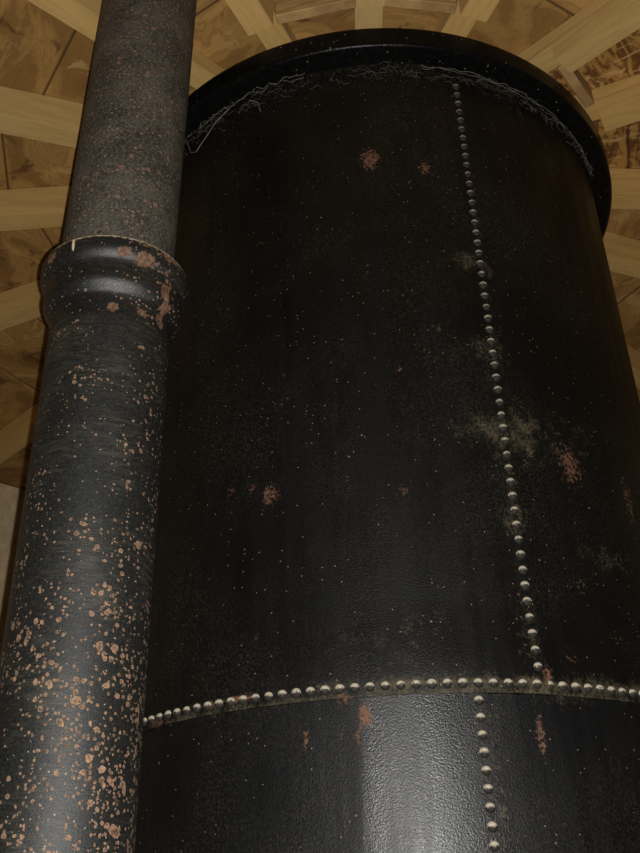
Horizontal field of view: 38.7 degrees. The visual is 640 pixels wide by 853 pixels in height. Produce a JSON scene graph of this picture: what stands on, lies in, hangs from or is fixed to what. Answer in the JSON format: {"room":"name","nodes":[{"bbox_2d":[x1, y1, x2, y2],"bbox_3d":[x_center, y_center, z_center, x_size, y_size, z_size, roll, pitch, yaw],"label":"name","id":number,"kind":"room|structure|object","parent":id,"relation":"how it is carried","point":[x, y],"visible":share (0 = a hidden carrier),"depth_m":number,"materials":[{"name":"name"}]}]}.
{"room":"water tower interior","nodes":[
{"label":"water tower interior","id":0,"kind":"room"},
{"bbox_2d":[0,483,24,656],"bbox_3d":[0.334,1.102,3.889,8.700,5.065,8.700,-2,-29,0],"label":"wall","id":1,"kind":"structure","parent":0,"point":[11,498],"depth_m":7.68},
{"bbox_2d":[0,0,639,489],"bbox_3d":[0.271,-1.292,5.231,8.701,0.425,8.700,-2,-29,0],"label":"ceiling","id":2,"kind":"structure","parent":0,"point":[41,54],"depth_m":4.50,"materials":[{"name":"brown wood"}]},
{"bbox_2d":[0,403,37,463],"bbox_3d":[-1.527,-0.394,6.513,3.920,0.586,0.128,-24,-36,34],"label":"rafter","id":3,"kind":"object","parent":2,"relation":"attached to","point":[17,434],"visible":0.02,"depth_m":6.99,"materials":[{"name":"brown wood"}]},
{"bbox_2d":[0,279,43,329],"bbox_3d":[-1.972,-0.761,5.837,3.920,0.586,0.128,-11,-31,16],"label":"rafter","id":4,"kind":"object","parent":2,"relation":"attached to","point":[21,304],"visible":0.07,"depth_m":5.76,"materials":[{"name":"brown wood"}]},
{"bbox_2d":[0,185,71,230],"bbox_3d":[-2.105,-1.181,5.081,3.920,0.586,0.128,0,-29,-2],"label":"rafter","id":5,"kind":"object","parent":2,"relation":"attached to","point":[43,207],"visible":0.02,"depth_m":5.07,"materials":[{"name":"brown wood"}]},
{"bbox_2d":[0,86,84,147],"bbox_3d":[-1.922,-1.596,4.351,3.920,0.586,0.129,10,-31,-20],"label":"rafter","id":6,"kind":"object","parent":2,"relation":"attached to","point":[24,114],"visible":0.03,"depth_m":4.52,"materials":[{"name":"brown wood"}]},
{"bbox_2d":[28,0,224,88],"bbox_3d":[-1.402,-1.984,3.682,0.128,0.586,3.920,-27,-38,37],"label":"rafter","id":7,"kind":"object","parent":2,"relation":"attached to","point":[83,16],"visible":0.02,"depth_m":3.99,"materials":[{"name":"brown wood"}]},
{"bbox_2d":[225,0,296,49],"bbox_3d":[-0.692,-2.236,3.267,0.129,0.586,3.920,-13,-31,20],"label":"rafter","id":8,"kind":"object","parent":2,"relation":"attached to","point":[257,17],"visible":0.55,"depth_m":4.08,"materials":[{"name":"brown wood"}]},
{"bbox_2d":[355,0,384,29],"bbox_3d":[0.180,-2.353,3.100,0.129,0.586,3.920,-2,-29,1],"label":"rafter","id":9,"kind":"object","parent":2,"relation":"attached to","point":[368,13],"visible":0.3,"depth_m":4.17,"materials":[{"name":"brown wood"}]},
{"bbox_2d":[434,0,499,36],"bbox_3d":[1.015,-2.312,3.211,0.129,0.586,3.920,8,-31,-16],"label":"rafter","id":10,"kind":"object","parent":2,"relation":"attached to","point":[460,23],"visible":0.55,"depth_m":4.17,"materials":[{"name":"brown wood"}]},
{"bbox_2d":[518,0,639,72],"bbox_3d":[1.845,-2.097,3.635,0.129,0.586,3.920,22,-37,-36],"label":"rafter","id":11,"kind":"object","parent":2,"relation":"attached to","point":[602,24],"visible":0.56,"depth_m":4.21,"materials":[{"name":"brown wood"}]},
{"bbox_2d":[574,74,639,130],"bbox_3d":[2.354,-1.798,4.191,3.920,0.586,0.128,-16,-32,24],"label":"rafter","id":12,"kind":"object","parent":2,"relation":"attached to","point":[617,104],"visible":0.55,"depth_m":4.59,"materials":[{"name":"brown wood"}]},
{"bbox_2d":[603,232,639,278],"bbox_3d":[2.559,-0.914,5.779,3.920,0.586,0.128,7,-30,-15],"label":"rafter","id":13,"kind":"object","parent":2,"relation":"attached to","point":[623,253],"visible":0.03,"depth_m":5.57,"materials":[{"name":"brown wood"}]},
{"bbox_2d":[609,169,639,208],"bbox_3d":[2.648,-1.311,5.074,3.920,0.586,0.129,-3,-29,2],"label":"rafter","id":14,"kind":"object","parent":2,"relation":"attached to","point":[625,182],"visible":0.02,"depth_m":5.10,"materials":[{"name":"brown wood"}]},
{"bbox_2d":[627,345,639,388],"bbox_3d":[2.126,-0.499,6.498,3.920,0.586,0.129,21,-36,-34],"label":"rafter","id":15,"kind":"object","parent":2,"relation":"attached to","point":[634,356],"visible":0.02,"depth_m":6.51,"materials":[{"name":"brown wood"}]},
{"label":"floor","id":16,"kind":"structure","parent":0,"visible":0},
{"bbox_2d":[0,0,196,852],"bbox_3d":[-0.665,0.285,2.635,0.486,5.310,0.486,22,-37,-36],"label":"pipe","id":17,"kind":"object","parent":16,"relation":"on","point":[74,657],"visible":1,"depth_m":2.56,"materials":[{"name":"black metal"}]},
{"bbox_2d":[40,235,188,348],"bbox_3d":[-0.682,-0.369,3.003,0.486,0.265,0.486,-2,-29,0],"label":"socket","id":18,"kind":"object","parent":17,"relation":"attached to","point":[132,280],"depth_m":2.85,"materials":[{"name":"black paint"}]},
{"bbox_2d":[134,28,639,852],"bbox_3d":[0.334,1.099,3.891,2.616,5.071,2.616,4,-30,-10],"label":"tank","id":19,"kind":"object","parent":16,"relation":"on","point":[395,608],"visible":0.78,"depth_m":3.16,"materials":[{"name":"black metal"}]},
{"bbox_2d":[184,74,318,155],"bbox_3d":[-0.377,-1.439,4.177,0.834,0.238,0.096,-19,-33,28],"label":"cobweb","id":20,"kind":"object","parent":19,"relation":"attached to","point":[301,74],"visible":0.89,"depth_m":4.17},
{"bbox_2d":[329,59,436,83],"bbox_3d":[0.276,-1.562,3.995,0.475,0.171,0.055,-2,-29,0],"label":"cobweb","id":21,"kind":"object","parent":19,"relation":"attached to","point":[390,59],"visible":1,"depth_m":3.98},
{"bbox_2d":[421,64,592,176],"bbox_3d":[0.957,-1.431,4.239,1.152,0.202,0.169,19,-35,-32],"label":"cobweb","id":22,"kind":"object","parent":19,"relation":"attached to","point":[512,91],"visible":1,"depth_m":4.16}
]}

